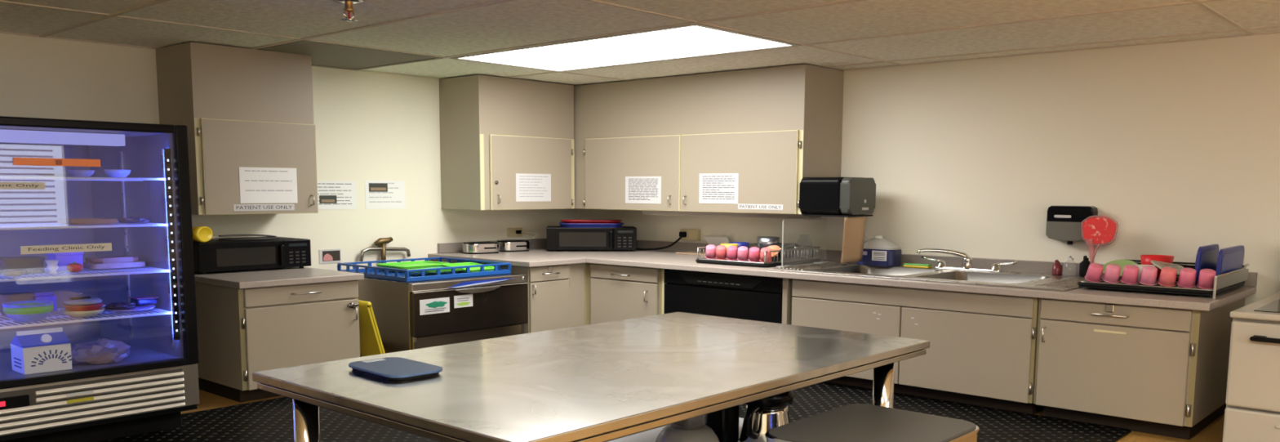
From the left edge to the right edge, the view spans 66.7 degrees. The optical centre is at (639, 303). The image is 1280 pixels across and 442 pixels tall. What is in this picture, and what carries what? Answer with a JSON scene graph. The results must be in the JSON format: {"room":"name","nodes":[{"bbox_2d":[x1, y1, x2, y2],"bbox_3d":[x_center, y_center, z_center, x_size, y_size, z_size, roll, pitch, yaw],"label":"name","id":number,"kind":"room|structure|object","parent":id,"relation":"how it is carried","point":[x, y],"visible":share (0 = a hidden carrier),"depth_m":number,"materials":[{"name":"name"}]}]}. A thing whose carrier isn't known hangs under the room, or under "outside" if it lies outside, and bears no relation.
{"room":"communal kitchen","nodes":[
{"label":"communal kitchen","id":0,"kind":"room"},
{"bbox_2d":[0,32,578,270],"bbox_3d":[-4.186,-0.653,6.700,0.100,2.570,10.630,6,9,42],"label":"wall","id":1,"kind":"structure","parent":0,"point":[370,126],"depth_m":8.38,"materials":[{"name":"white paint"}]},
{"bbox_2d":[155,41,318,214],"bbox_3d":[-3.022,-1.291,7.359,0.652,1.202,0.923,6,9,42],"label":"upper cabinet","id":2,"kind":"object","parent":1,"relation":"attached to","point":[238,107],"visible":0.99,"depth_m":7.08,"materials":[{"name":"beige laminate"}]},
{"bbox_2d":[233,204,294,210],"bbox_3d":[-2.797,-0.720,7.247,0.002,0.047,0.475,6,9,42],"label":"label","id":3,"kind":"object","parent":2,"relation":"attached to","point":[236,206],"visible":1,"depth_m":7.24,"materials":[{"name":"grey paper"}]},
{"bbox_2d":[239,166,297,203],"bbox_3d":[-2.769,-0.885,7.258,0.002,0.263,0.450,6,9,42],"label":"paper notice","id":4,"kind":"object","parent":2,"relation":"attached to","point":[257,184],"visible":1,"depth_m":7.25,"materials":[{"name":"white paper"}]},
{"bbox_2d":[319,248,341,263],"bbox_3d":[-2.663,-0.410,8.358,0.009,0.120,0.205,6,9,42],"label":"wall picture","id":5,"kind":"object","parent":1,"relation":"attached to","point":[326,255],"visible":1,"depth_m":8.35,"materials":[{"name":"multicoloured paper"}]},
{"bbox_2d":[317,180,356,209],"bbox_3d":[-2.650,-0.928,8.312,0.004,0.244,0.512,6,9,42],"label":"paper notice","id":6,"kind":"object","parent":1,"relation":"attached to","point":[331,195],"visible":0.71,"depth_m":8.36,"materials":[{"name":"white paper"}]},
{"bbox_2d":[359,236,410,262],"bbox_3d":[-2.291,-0.459,8.710,0.090,0.280,0.533,6,9,42],"label":"faucet","id":7,"kind":"object","parent":1,"relation":"attached to","point":[380,242],"visible":0.94,"depth_m":8.66,"materials":[{"name":"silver metal"}]},
{"bbox_2d":[364,180,405,208],"bbox_3d":[-2.280,-0.980,8.720,0.004,0.251,0.417,6,9,42],"label":"paper notice","id":8,"kind":"object","parent":1,"relation":"attached to","point":[379,194],"visible":1,"depth_m":8.71,"materials":[{"name":"white paper"}]},
{"bbox_2d":[368,182,387,191],"bbox_3d":[-2.329,-1.036,8.656,0.001,0.075,0.192,6,9,42],"label":"picture","id":9,"kind":"object","parent":8,"relation":"attached to","point":[373,187],"depth_m":8.66,"materials":[{"name":"brown paper"}]},
{"bbox_2d":[439,74,574,209],"bbox_3d":[-1.238,-1.517,9.335,0.652,1.202,1.180,6,9,42],"label":"upper cabinet","id":10,"kind":"object","parent":1,"relation":"attached to","point":[493,129],"visible":1,"depth_m":9.00,"materials":[{"name":"beige laminate"}]},
{"bbox_2d":[515,173,551,201],"bbox_3d":[-1.006,-1.102,9.210,0.002,0.260,0.441,6,9,42],"label":"paper notice","id":11,"kind":"object","parent":10,"relation":"attached to","point":[529,187],"visible":1,"depth_m":9.20,"materials":[{"name":"grey paper"}]},
{"bbox_2d":[506,226,537,238],"bbox_3d":[-1.192,-0.720,9.874,0.304,0.108,0.141,0,7,-6],"label":"wall outlet","id":12,"kind":"object","parent":1,"relation":"attached to","point":[511,232],"visible":1,"depth_m":9.84,"materials":[{"name":"beige plastic"}]},
{"bbox_2d":[0,0,1279,85],"bbox_3d":[0.160,-1.430,2.687,11.760,0.194,10.630,6,9,42],"label":"ceiling","id":13,"kind":"structure","parent":0,"point":[516,23],"depth_m":6.01,"materials":[{"name":"tile"}]},
{"bbox_2d":[332,0,364,22],"bbox_3d":[-1.578,-1.592,5.272,0.170,0.114,0.170,6,9,42],"label":"sprinkler","id":14,"kind":"object","parent":13,"relation":"attached to","point":[348,6],"visible":1,"depth_m":5.25,"materials":[{"name":"silver metal"}]},
{"bbox_2d":[257,40,442,70],"bbox_3d":[-2.382,-1.924,7.536,1.224,0.026,1.174,6,9,42],"label":"ceiling vent","id":15,"kind":"object","parent":13,"relation":"in","point":[323,55],"visible":0.73,"depth_m":7.48,"materials":[{"name":"grey metal"}]},
{"bbox_2d":[450,23,800,71],"bbox_3d":[-0.177,-1.902,7.184,2.460,0.084,1.170,6,9,42],"label":"ceiling light","id":16,"kind":"object","parent":13,"relation":"attached to","point":[695,40],"visible":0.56,"depth_m":7.09,"materials":[{"name":"white plastic"}]},
{"bbox_2d":[0,0,1279,80],"bbox_3d":[0.159,-1.337,2.698,11.560,0.022,10.430,6,9,42],"label":"trim","id":17,"kind":"structure","parent":13,"relation":"attached to","point":[1200,2],"depth_m":6.29,"materials":[{"name":"beige metal"}]},
{"bbox_2d":[180,351,1224,441],"bbox_3d":[0.147,1.165,2.996,11.760,0.120,10.630,6,9,42],"label":"floor","id":18,"kind":"structure","parent":0,"point":[1213,432],"depth_m":5.96,"materials":[{"name":"orange wood"}]},
{"bbox_2d":[0,115,199,441],"bbox_3d":[-3.751,-0.132,5.639,1.880,1.789,1.552,6,9,42],"label":"refrigerator","id":19,"kind":"object","parent":18,"relation":"on","point":[148,390],"visible":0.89,"depth_m":5.67,"materials":[{"name":"black metal"}]},
{"bbox_2d":[0,291,34,315],"bbox_3d":[-3.537,-0.002,5.519,0.150,0.115,0.150,6,9,42],"label":"tub","id":20,"kind":"object","parent":19,"relation":"on","point":[23,295],"visible":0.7,"depth_m":5.47,"materials":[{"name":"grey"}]},
{"bbox_2d":[0,255,44,275],"bbox_3d":[-3.421,-0.213,5.351,0.190,0.085,0.230,6,9,42],"label":"tub","id":21,"kind":"object","parent":19,"relation":"in","point":[30,264],"visible":0.96,"depth_m":5.30,"materials":[{"name":"grey plastic"}]},
{"bbox_2d":[0,182,44,189],"bbox_3d":[-3.181,-0.596,4.902,0.004,0.036,0.322,6,9,42],"label":"label","id":22,"kind":"object","parent":19,"relation":"attached to","point":[3,185],"visible":1,"depth_m":4.95,"materials":[{"name":"beige paper"}]},
{"bbox_2d":[1,299,53,322],"bbox_3d":[-3.283,0.042,5.221,0.236,0.098,0.236,6,9,42],"label":"bowl","id":23,"kind":"object","parent":19,"relation":"on","point":[21,311],"visible":1,"depth_m":5.15,"materials":[{"name":"blue"}]},
{"bbox_2d":[10,327,73,374],"bbox_3d":[-3.248,0.247,5.278,0.212,0.221,0.238,6,9,42],"label":"milk carton","id":24,"kind":"object","parent":19,"relation":"in","point":[46,349],"visible":1,"depth_m":5.21,"materials":[{"name":"white cardboard"}]},
{"bbox_2d":[32,291,57,311],"bbox_3d":[-3.469,-0.012,5.654,0.100,0.105,0.110,6,9,42],"label":"carton","id":25,"kind":"object","parent":19,"relation":"on","point":[49,295],"visible":0.57,"depth_m":5.63,"materials":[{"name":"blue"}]},
{"bbox_2d":[13,157,100,166],"bbox_3d":[-3.026,-0.737,5.058,0.004,0.039,0.407,6,9,42],"label":"sticker","id":26,"kind":"object","parent":19,"relation":"attached to","point":[16,161],"visible":1,"depth_m":5.05,"materials":[{"name":"orange paper"}]},
{"bbox_2d":[46,251,83,270],"bbox_3d":[-3.307,-0.251,5.595,0.148,0.105,0.148,6,9,42],"label":"carton","id":27,"kind":"object","parent":19,"relation":"on","point":[65,258],"visible":0.59,"depth_m":5.54,"materials":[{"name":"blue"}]},
{"bbox_2d":[20,242,111,253],"bbox_3d":[-3.017,-0.292,5.124,0.004,0.042,0.435,6,9,42],"label":"label","id":28,"kind":"object","parent":19,"relation":"attached to","point":[86,246],"visible":1,"depth_m":5.12,"materials":[{"name":"beige paper"}]},
{"bbox_2d":[0,176,165,181],"bbox_3d":[-3.420,-0.681,5.277,0.654,0.017,1.392,6,9,42],"label":"shelf","id":29,"kind":"object","parent":19,"relation":"attached to","point":[32,178],"depth_m":5.36,"materials":[{"name":"white metal"}]},
{"bbox_2d":[62,296,105,317],"bbox_3d":[-3.103,0.014,5.420,0.210,0.108,0.210,6,9,42],"label":"bowl","id":30,"kind":"object","parent":19,"relation":"on","point":[79,306],"visible":1,"depth_m":5.36,"materials":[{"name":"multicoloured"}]},
{"bbox_2d":[0,221,168,230],"bbox_3d":[-3.421,-0.422,5.308,0.654,0.017,1.392,6,9,42],"label":"shelf","id":31,"kind":"object","parent":19,"relation":"attached to","point":[158,225],"depth_m":5.46,"materials":[{"name":"white metal"}]},
{"bbox_2d":[0,266,169,281],"bbox_3d":[-3.423,-0.158,5.339,0.654,0.017,1.392,6,9,42],"label":"shelf","id":32,"kind":"object","parent":19,"relation":"attached to","point":[162,270],"depth_m":5.47,"materials":[{"name":"white metal"}]},
{"bbox_2d":[0,304,172,329],"bbox_3d":[-3.424,0.085,5.368,0.654,0.017,1.392,6,9,42],"label":"shelf","id":33,"kind":"object","parent":19,"relation":"attached to","point":[166,310],"depth_m":5.47,"materials":[{"name":"white metal"}]},
{"bbox_2d":[58,217,117,224],"bbox_3d":[-3.118,-0.467,5.494,0.200,0.028,0.240,6,9,42],"label":"food tray","id":34,"kind":"object","parent":19,"relation":"on","point":[73,220],"visible":1,"depth_m":5.43,"materials":[{"name":"brown"}]},
{"bbox_2d":[71,338,128,364],"bbox_3d":[-3.081,0.261,5.543,0.263,0.134,0.322,6,9,42],"label":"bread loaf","id":35,"kind":"object","parent":19,"relation":"in","point":[100,357],"visible":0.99,"depth_m":5.50,"materials":[{"name":"brown food"}]},
{"bbox_2d":[82,255,145,269],"bbox_3d":[-3.139,-0.250,5.784,0.220,0.060,0.305,6,9,42],"label":"tray","id":36,"kind":"object","parent":19,"relation":"on","point":[108,261],"visible":0.88,"depth_m":5.71,"materials":[{"name":"beige plastic"}]},
{"bbox_2d":[103,168,131,177],"bbox_3d":[-3.011,-0.753,5.608,0.140,0.043,0.140,6,9,42],"label":"bowl","id":37,"kind":"object","parent":19,"relation":"on","point":[111,172],"visible":1,"depth_m":5.56,"materials":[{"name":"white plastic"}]},
{"bbox_2d":[104,304,155,312],"bbox_3d":[-2.970,0.030,5.661,0.270,0.020,0.270,6,9,42],"label":"serving plate","id":38,"kind":"object","parent":19,"relation":"on","point":[144,307],"visible":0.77,"depth_m":5.61,"materials":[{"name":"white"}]},
{"bbox_2d":[103,301,137,310],"bbox_3d":[-3.000,0.008,5.611,0.128,0.038,0.184,6,9,42],"label":"food portion","id":39,"kind":"object","parent":38,"relation":"on","point":[114,305],"visible":0.99,"depth_m":5.58,"materials":[{"name":"grey food"}]},
{"bbox_2d":[128,295,158,305],"bbox_3d":[-2.957,-0.020,5.790,0.130,0.042,0.127,6,9,42],"label":"snack packet","id":40,"kind":"object","parent":38,"relation":"on","point":[142,300],"visible":0.96,"depth_m":5.75,"materials":[{"name":"blue plastic"}]},
{"bbox_2d":[195,280,359,402],"bbox_3d":[-2.826,0.196,7.179,1.426,0.782,0.880,6,9,42],"label":"base cabinet","id":41,"kind":"object","parent":18,"relation":"on","point":[242,332],"visible":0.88,"depth_m":6.66,"materials":[{"name":"beige laminate"}]},
{"bbox_2d":[194,266,364,288],"bbox_3d":[-2.824,-0.216,7.133,1.423,0.044,0.925,6,9,42],"label":"countertop","id":42,"kind":"structure","parent":41,"relation":"on","point":[273,277],"depth_m":6.76,"materials":[{"name":"grey laminate"}]},
{"bbox_2d":[192,236,311,274],"bbox_3d":[-3.002,-0.372,7.307,0.605,0.222,0.850,6,9,42],"label":"microwave oven","id":43,"kind":"object","parent":42,"relation":"on","point":[211,255],"visible":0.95,"depth_m":7.10,"materials":[{"name":"black plastic"}]},
{"bbox_2d":[191,226,213,242],"bbox_3d":[-3.237,-0.497,6.910,0.316,0.116,0.215,1,7,6],"label":"canister","id":44,"kind":"object","parent":43,"relation":"on","point":[200,233],"visible":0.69,"depth_m":6.86,"materials":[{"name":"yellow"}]},
{"bbox_2d":[210,234,277,239],"bbox_3d":[-2.970,-0.506,7.299,0.260,0.043,0.479,6,9,42],"label":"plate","id":45,"kind":"object","parent":43,"relation":"on","point":[214,237],"visible":0.94,"depth_m":7.23,"materials":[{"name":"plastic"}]},
{"bbox_2d":[356,273,528,353],"bbox_3d":[-1.802,0.103,8.258,1.290,0.721,1.160,6,9,42],"label":"machine","id":46,"kind":"object","parent":18,"relation":"on","point":[499,308],"visible":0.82,"depth_m":7.71,"materials":[{"name":"silver metal"}]},
{"bbox_2d":[337,257,511,281],"bbox_3d":[-1.813,-0.300,8.195,0.998,0.092,1.058,6,9,42],"label":"glass rack","id":47,"kind":"object","parent":46,"relation":"on","point":[369,271],"visible":0.86,"depth_m":8.00,"materials":[{"name":"blue plastic"}]},
{"bbox_2d":[376,260,449,268],"bbox_3d":[-1.950,-0.338,8.376,0.396,0.023,0.536,6,9,42],"label":"tray","id":48,"kind":"object","parent":47,"relation":"on","point":[421,264],"visible":0.81,"depth_m":8.35,"materials":[{"name":"green plastic"}]},
{"bbox_2d":[442,262,493,271],"bbox_3d":[-1.456,-0.314,8.283,0.375,0.048,0.336,6,9,42],"label":"tray","id":49,"kind":"object","parent":47,"relation":"on","point":[451,264],"visible":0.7,"depth_m":8.31,"materials":[{"name":"green plastic"}]},
{"bbox_2d":[419,297,449,315],"bbox_3d":[-1.591,0.016,7.544,0.003,0.117,0.280,6,9,42],"label":"notice","id":50,"kind":"object","parent":46,"relation":"attached to","point":[428,306],"visible":1,"depth_m":7.54,"materials":[{"name":"grey paper"}]},
{"bbox_2d":[453,293,472,307],"bbox_3d":[-1.406,-0.023,7.748,0.003,0.098,0.185,6,9,42],"label":"notice","id":51,"kind":"object","parent":46,"relation":"attached to","point":[462,300],"visible":1,"depth_m":7.74,"materials":[{"name":"grey paper"}]},
{"bbox_2d":[431,258,586,333],"bbox_3d":[-1.198,-0.011,8.983,1.426,0.782,0.707,6,9,42],"label":"base cabinet","id":52,"kind":"object","parent":18,"relation":"on","point":[557,295],"visible":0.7,"depth_m":8.48,"materials":[{"name":"beige laminate"}]},
{"bbox_2d":[96,381,1131,441],"bbox_3d":[-1.286,0.903,4.568,4.580,0.012,7.685,6,9,42],"label":"floor mat","id":53,"kind":"object","parent":18,"relation":"on","point":[268,420],"visible":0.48,"depth_m":5.98,"materials":[{"name":"black rubber"}]},
{"bbox_2d":[358,299,385,356],"bbox_3d":[-2.016,0.272,7.246,0.280,0.616,0.212,6,9,42],"label":"sign","id":54,"kind":"object","parent":53,"relation":"on","point":[371,342],"visible":0.4,"depth_m":7.16,"materials":[{"name":"yellow plastic"}]},
{"bbox_2d":[252,311,929,441],"bbox_3d":[-0.059,0.581,4.156,1.530,0.737,2.530,6,9,42],"label":"work table","id":55,"kind":"object","parent":53,"relation":"on","point":[606,380],"visible":0.77,"depth_m":3.68,"materials":[{"name":"silver metal"}]},
{"bbox_2d":[348,356,442,380],"bbox_3d":[-0.934,0.246,3.712,0.383,0.022,0.239,7,10,44],"label":"cutting board","id":56,"kind":"object","parent":55,"relation":"on","point":[396,368],"visible":1,"depth_m":3.67,"materials":[{"name":"blue plastic"}]},
{"bbox_2d":[608,414,743,441],"bbox_3d":[-0.004,0.736,4.090,0.965,0.030,2.280,6,9,42],"label":"shelf","id":57,"kind":"object","parent":55,"relation":"attached to","point":[651,435],"depth_m":4.75,"materials":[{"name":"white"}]},
{"bbox_2d":[655,413,719,441],"bbox_3d":[0.207,0.479,4.306,0.300,0.430,0.336,6,9,42],"label":"stool","id":58,"kind":"object","parent":55,"relation":"on","point":[687,429],"visible":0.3,"depth_m":4.26,"materials":[{"name":"grey plastic"}]},
{"bbox_2d":[671,413,707,426],"bbox_3d":[0.212,0.426,4.306,0.199,0.234,0.199,1,7,10],"label":"jar","id":59,"kind":"object","parent":58,"relation":"on","point":[687,422],"depth_m":4.30,"materials":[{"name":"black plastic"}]},
{"bbox_2d":[704,390,794,441],"bbox_3d":[0.528,0.481,4.599,0.370,0.362,0.353,6,9,42],"label":"coffee maker","id":60,"kind":"object","parent":55,"relation":"on","point":[762,415],"visible":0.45,"depth_m":4.52,"materials":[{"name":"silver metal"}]},
{"bbox_2d":[764,404,979,441],"bbox_3d":[0.918,0.738,3.850,0.595,0.507,0.755,6,9,42],"label":"stool","id":61,"kind":"object","parent":53,"relation":"on","point":[851,422],"visible":1,"depth_m":3.82,"materials":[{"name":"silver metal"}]},
{"bbox_2d":[586,262,662,324],"bbox_3d":[0.242,0.000,8.950,0.893,0.782,1.296,6,9,42],"label":"base cabinet","id":62,"kind":"object","parent":18,"relation":"on","point":[614,292],"visible":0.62,"depth_m":8.48,"materials":[{"name":"beige laminate"}]},
{"bbox_2d":[664,268,782,323],"bbox_3d":[1.031,0.090,8.239,1.170,0.780,1.213,6,9,42],"label":"dishwasher","id":63,"kind":"object","parent":18,"relation":"on","point":[757,298],"visible":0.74,"depth_m":7.74,"materials":[{"name":"black plastic"}]},
{"bbox_2d":[782,278,792,324],"bbox_3d":[1.494,0.140,7.841,0.045,0.780,1.192,6,9,42],"label":"strip","id":64,"kind":"object","parent":18,"relation":"on","point":[787,296],"visible":0.02,"depth_m":7.38,"materials":[{"name":"beige laminate"}]},
{"bbox_2d":[791,278,1044,413],"bbox_3d":[2.226,0.218,7.210,1.815,0.782,1.256,6,9,42],"label":"base cabinet","id":65,"kind":"object","parent":18,"relation":"on","point":[982,350],"visible":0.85,"depth_m":6.54,"materials":[{"name":"beige laminate"}]},
{"bbox_2d":[1033,297,1244,439],"bbox_3d":[3.231,0.333,6.289,0.900,0.782,1.296,6,9,42],"label":"base cabinet","id":66,"kind":"object","parent":18,"relation":"on","point":[1160,371],"visible":0.97,"depth_m":5.83,"materials":[{"name":"beige laminate"}]},
{"bbox_2d":[427,238,1257,311],"bbox_3d":[1.028,-0.317,7.742,6.333,0.137,1.978,6,9,42],"label":"countertop","id":67,"kind":"structure","parent":66,"relation":"on","point":[538,255],"depth_m":7.52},
{"bbox_2d":[462,240,499,253],"bbox_3d":[-1.505,-0.535,9.220,0.340,0.107,0.232,-5,8,-36],"label":"toaster","id":68,"kind":"object","parent":67,"relation":"on","point":[482,246],"visible":1,"depth_m":9.12,"materials":[{"name":"silver metal"}]},
{"bbox_2d":[497,239,529,251],"bbox_3d":[-1.247,-0.575,9.565,0.320,0.107,0.232,-5,8,-36],"label":"toaster","id":69,"kind":"object","parent":67,"relation":"on","point":[510,245],"visible":0.91,"depth_m":9.47,"materials":[{"name":"silver metal"}]},
{"bbox_2d":[546,226,636,251],"bbox_3d":[-0.487,-0.652,9.708,0.880,0.234,0.455,0,7,-4],"label":"microwave oven","id":70,"kind":"object","parent":67,"relation":"on","point":[558,237],"visible":0.99,"depth_m":9.51,"materials":[{"name":"black plastic"}]},
{"bbox_2d":[558,222,624,226],"bbox_3d":[-0.484,-0.786,9.665,0.652,0.039,0.332,0,7,-4],"label":"serving tray","id":71,"kind":"object","parent":70,"relation":"on","point":[620,224],"visible":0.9,"depth_m":9.52,"materials":[{"name":"blue plastic"}]},
{"bbox_2d":[560,219,622,223],"bbox_3d":[-0.484,-0.818,9.661,0.612,0.031,0.292,0,7,-4],"label":"serving tray","id":72,"kind":"object","parent":71,"relation":"on","point":[590,221],"visible":0.95,"depth_m":9.54,"materials":[{"name":"red"}]},
{"bbox_2d":[702,236,728,245],"bbox_3d":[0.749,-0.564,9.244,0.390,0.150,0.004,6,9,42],"label":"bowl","id":73,"kind":"object","parent":67,"relation":"on","point":[716,241],"visible":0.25,"depth_m":9.26,"materials":[{"name":"white"}]},
{"bbox_2d":[695,243,821,267],"bbox_3d":[1.007,-0.417,8.232,0.740,0.131,0.870,6,9,42],"label":"dish rack","id":74,"kind":"object","parent":67,"relation":"on","point":[776,260],"visible":0.66,"depth_m":8.01,"materials":[{"name":"black plastic"}]},
{"bbox_2d":[756,236,780,251],"bbox_3d":[1.113,-0.498,8.431,0.200,0.163,0.200,6,9,42],"label":"steel bowl","id":75,"kind":"object","parent":74,"relation":"in","point":[762,242],"visible":0.41,"depth_m":8.35,"materials":[{"name":"grey metal"}]},
{"bbox_2d":[695,257,821,267],"bbox_3d":[1.007,-0.365,8.238,0.740,0.026,0.870,6,9,42],"label":"drip tray","id":76,"kind":"object","parent":67,"relation":"on","point":[775,262],"depth_m":7.96,"materials":[{"name":"black plastic"}]},
{"bbox_2d":[776,217,827,267],"bbox_3d":[1.341,-0.503,7.940,0.070,0.375,0.700,6,9,42],"label":"guard","id":77,"kind":"object","parent":67,"relation":"on","point":[783,220],"visible":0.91,"depth_m":7.72,"materials":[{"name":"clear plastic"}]},
{"bbox_2d":[766,261,1085,290],"bbox_3d":[2.182,-0.143,7.187,2.222,0.178,1.152,6,9,42],"label":"sink","id":78,"kind":"object","parent":67,"relation":"in","point":[1004,278],"visible":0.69,"depth_m":7.21,"materials":[{"name":"silver metal"}]},
{"bbox_2d":[856,235,902,266],"bbox_3d":[1.942,-0.436,7.909,0.344,0.242,0.194,6,9,42],"label":"detergent jug","id":79,"kind":"object","parent":78,"relation":"on","point":[877,251],"visible":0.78,"depth_m":7.82,"materials":[{"name":"blue plastic"}]},
{"bbox_2d":[916,248,1017,271],"bbox_3d":[2.518,-0.340,7.467,0.748,0.161,0.185,4,8,30],"label":"kitchen faucet","id":80,"kind":"object","parent":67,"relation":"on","point":[966,264],"visible":1,"depth_m":7.47,"materials":[{"name":"silver metal"}]},
{"bbox_2d":[1077,259,1249,298],"bbox_3d":[3.334,-0.176,6.204,0.791,0.156,0.922,6,9,42],"label":"dish rack","id":81,"kind":"object","parent":67,"relation":"on","point":[1226,282],"visible":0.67,"depth_m":5.94,"materials":[{"name":"black plastic"}]},
{"bbox_2d":[1084,262,1103,281],"bbox_3d":[2.882,-0.199,6.160,0.098,0.121,0.117,-1,7,-13],"label":"cup","id":82,"kind":"object","parent":81,"relation":"in","point":[1094,273],"visible":1,"depth_m":6.13,"materials":[{"name":"pink plastic"}]},
{"bbox_2d":[1102,263,1120,283],"bbox_3d":[2.960,-0.191,6.092,0.098,0.119,0.115,-1,7,-13],"label":"cup","id":83,"kind":"object","parent":81,"relation":"in","point":[1112,273],"visible":1,"depth_m":6.06,"materials":[{"name":"pink plastic"}]},
{"bbox_2d":[1102,259,1137,276],"bbox_3d":[3.125,-0.233,6.333,0.197,0.101,0.219,-6,9,-42],"label":"plate","id":84,"kind":"object","parent":81,"relation":"in","point":[1122,263],"visible":0.27,"depth_m":6.38,"materials":[{"name":"green plastic"}]},
{"bbox_2d":[1120,264,1138,284],"bbox_3d":[3.039,-0.183,6.023,0.098,0.118,0.113,-1,7,-12],"label":"cup","id":85,"kind":"object","parent":81,"relation":"in","point":[1131,272],"visible":1,"depth_m":5.99,"materials":[{"name":"pink plastic"}]},
{"bbox_2d":[1138,265,1157,284],"bbox_3d":[3.117,-0.175,5.954,0.099,0.117,0.112,-1,7,-8],"label":"cup","id":86,"kind":"object","parent":81,"relation":"in","point":[1148,273],"visible":1,"depth_m":5.92,"materials":[{"name":"pink plastic"}]},
{"bbox_2d":[1140,254,1174,277],"bbox_3d":[3.417,-0.248,6.433,0.200,0.143,0.200,6,9,42],"label":"bowl","id":87,"kind":"object","parent":81,"relation":"in","point":[1145,259],"visible":0.44,"depth_m":6.36,"materials":[{"name":"red plastic"}]},
{"bbox_2d":[1077,276,1244,295],"bbox_3d":[3.337,-0.124,6.222,0.780,0.035,0.900,6,9,42],"label":"drip tray","id":88,"kind":"object","parent":81,"relation":"on","point":[1139,286],"depth_m":5.91,"materials":[{"name":"black plastic"}]},
{"bbox_2d":[1157,266,1177,286],"bbox_3d":[3.191,-0.166,5.882,0.098,0.118,0.114,3,7,18],"label":"cup","id":89,"kind":"object","parent":81,"relation":"in","point":[1167,277],"visible":1,"depth_m":5.85,"materials":[{"name":"pink plastic"}]},
{"bbox_2d":[1177,267,1196,287],"bbox_3d":[3.269,-0.158,5.815,0.098,0.116,0.111,5,8,32],"label":"cup","id":90,"kind":"object","parent":81,"relation":"in","point":[1187,277],"visible":1,"depth_m":5.78,"materials":[{"name":"pink plastic"}]},
{"bbox_2d":[1194,244,1218,285],"bbox_3d":[3.526,-0.246,6.051,0.033,0.239,0.500,6,9,42],"label":"cutting board","id":91,"kind":"object","parent":81,"relation":"on","point":[1206,255],"visible":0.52,"depth_m":5.97,"materials":[{"name":"blue plastic"}]},
{"bbox_2d":[1196,268,1216,288],"bbox_3d":[3.351,-0.148,5.742,0.098,0.118,0.113,1,7,6],"label":"cup","id":92,"kind":"object","parent":81,"relation":"in","point":[1206,278],"visible":0.88,"depth_m":5.71,"materials":[{"name":"pink plastic"}]},
{"bbox_2d":[1215,244,1244,275],"bbox_3d":[3.665,-0.238,6.035,0.029,0.229,0.662,6,9,42],"label":"cutting board","id":93,"kind":"object","parent":81,"relation":"on","point":[1228,259],"visible":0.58,"depth_m":5.96,"materials":[{"name":"blue plastic"}]},
{"bbox_2d":[1222,291,1279,441],"bbox_3d":[4.162,0.297,5.204,1.504,1.119,1.595,6,9,42],"label":"drawer cabinet","id":94,"kind":"object","parent":18,"relation":"on","point":[1252,410],"visible":1,"depth_m":5.08,"materials":[{"name":"white metal"}]},
{"bbox_2d":[1230,291,1279,321],"bbox_3d":[4.180,0.050,5.193,1.504,0.038,1.545,6,9,42],"label":"cooktop","id":95,"kind":"object","parent":94,"relation":"in","point":[1267,308],"depth_m":5.12,"materials":[{"name":"grey"}]},
{"bbox_2d":[578,32,1279,305],"bbox_3d":[3.707,-0.613,6.697,11.660,2.570,0.100,6,9,42],"label":"wall","id":96,"kind":"structure","parent":0,"point":[1177,144],"depth_m":7.10,"materials":[{"name":"white paint"}]},
{"bbox_2d":[636,228,700,249],"bbox_3d":[0.243,-0.633,9.609,0.764,0.223,0.141,4,8,29],"label":"wall outlet","id":97,"kind":"object","parent":96,"relation":"attached to","point":[691,234],"visible":0.94,"depth_m":9.48,"materials":[{"name":"beige plastic"}]},
{"bbox_2d":[573,63,844,218],"bbox_3d":[0.310,-1.463,9.144,3.210,1.249,0.672,6,9,42],"label":"upper cabinet","id":98,"kind":"object","parent":96,"relation":"attached to","point":[776,127],"depth_m":8.49,"materials":[{"name":"beige laminate"}]},
{"bbox_2d":[625,176,661,203],"bbox_3d":[0.027,-1.060,9.041,0.445,0.250,0.002,6,9,42],"label":"paper notice","id":99,"kind":"object","parent":98,"relation":"attached to","point":[638,189],"visible":1,"depth_m":9.04,"materials":[{"name":"grey paper"}]},
{"bbox_2d":[698,173,738,204],"bbox_3d":[0.682,-1.004,8.456,0.427,0.260,0.002,6,9,42],"label":"paper notice","id":100,"kind":"object","parent":98,"relation":"attached to","point":[713,188],"visible":1,"depth_m":8.45,"materials":[{"name":"grey paper"}]},
{"bbox_2d":[737,203,782,209],"bbox_3d":[1.011,-0.817,8.180,0.458,0.045,0.002,6,9,42],"label":"label","id":101,"kind":"object","parent":98,"relation":"attached to","point":[762,206],"visible":1,"depth_m":8.17,"materials":[{"name":"grey paper"}]},
{"bbox_2d":[799,177,875,217],"bbox_3d":[1.610,-0.871,7.902,0.460,0.313,0.435,6,9,42],"label":"paper towel dispenser","id":102,"kind":"object","parent":98,"relation":"attached to","point":[842,197],"visible":1,"depth_m":7.74,"materials":[{"name":"black plastic"}]},
{"bbox_2d":[840,216,866,263],"bbox_3d":[1.699,-0.512,7.761,0.036,0.362,0.338,6,9,42],"label":"paper towel","id":103,"kind":"object","parent":102,"relation":"hanging from","point":[854,227],"visible":1,"depth_m":7.78,"materials":[{"name":"brown paper"}]},
{"bbox_2d":[437,238,1257,286],"bbox_3d":[1.065,-0.343,7.780,6.333,0.092,1.868,6,9,42],"label":"backsplash","id":104,"kind":"structure","parent":96,"relation":"attached to","point":[1028,266],"depth_m":7.89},
{"bbox_2d":[1045,205,1097,244],"bbox_3d":[3.134,-0.573,7.065,0.323,0.277,0.127,6,9,42],"label":"soap dispenser","id":105,"kind":"object","parent":96,"relation":"attached to","point":[1064,223],"visible":0.93,"depth_m":7.03,"materials":[{"name":"black plastic"}]},
{"bbox_2d":[1080,214,1118,262],"bbox_3d":[3.227,-0.407,6.846,0.250,0.438,0.056,6,9,42],"label":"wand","id":106,"kind":"object","parent":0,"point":[1101,230],"visible":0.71,"depth_m":6.83,"materials":[{"name":"red plastic"}]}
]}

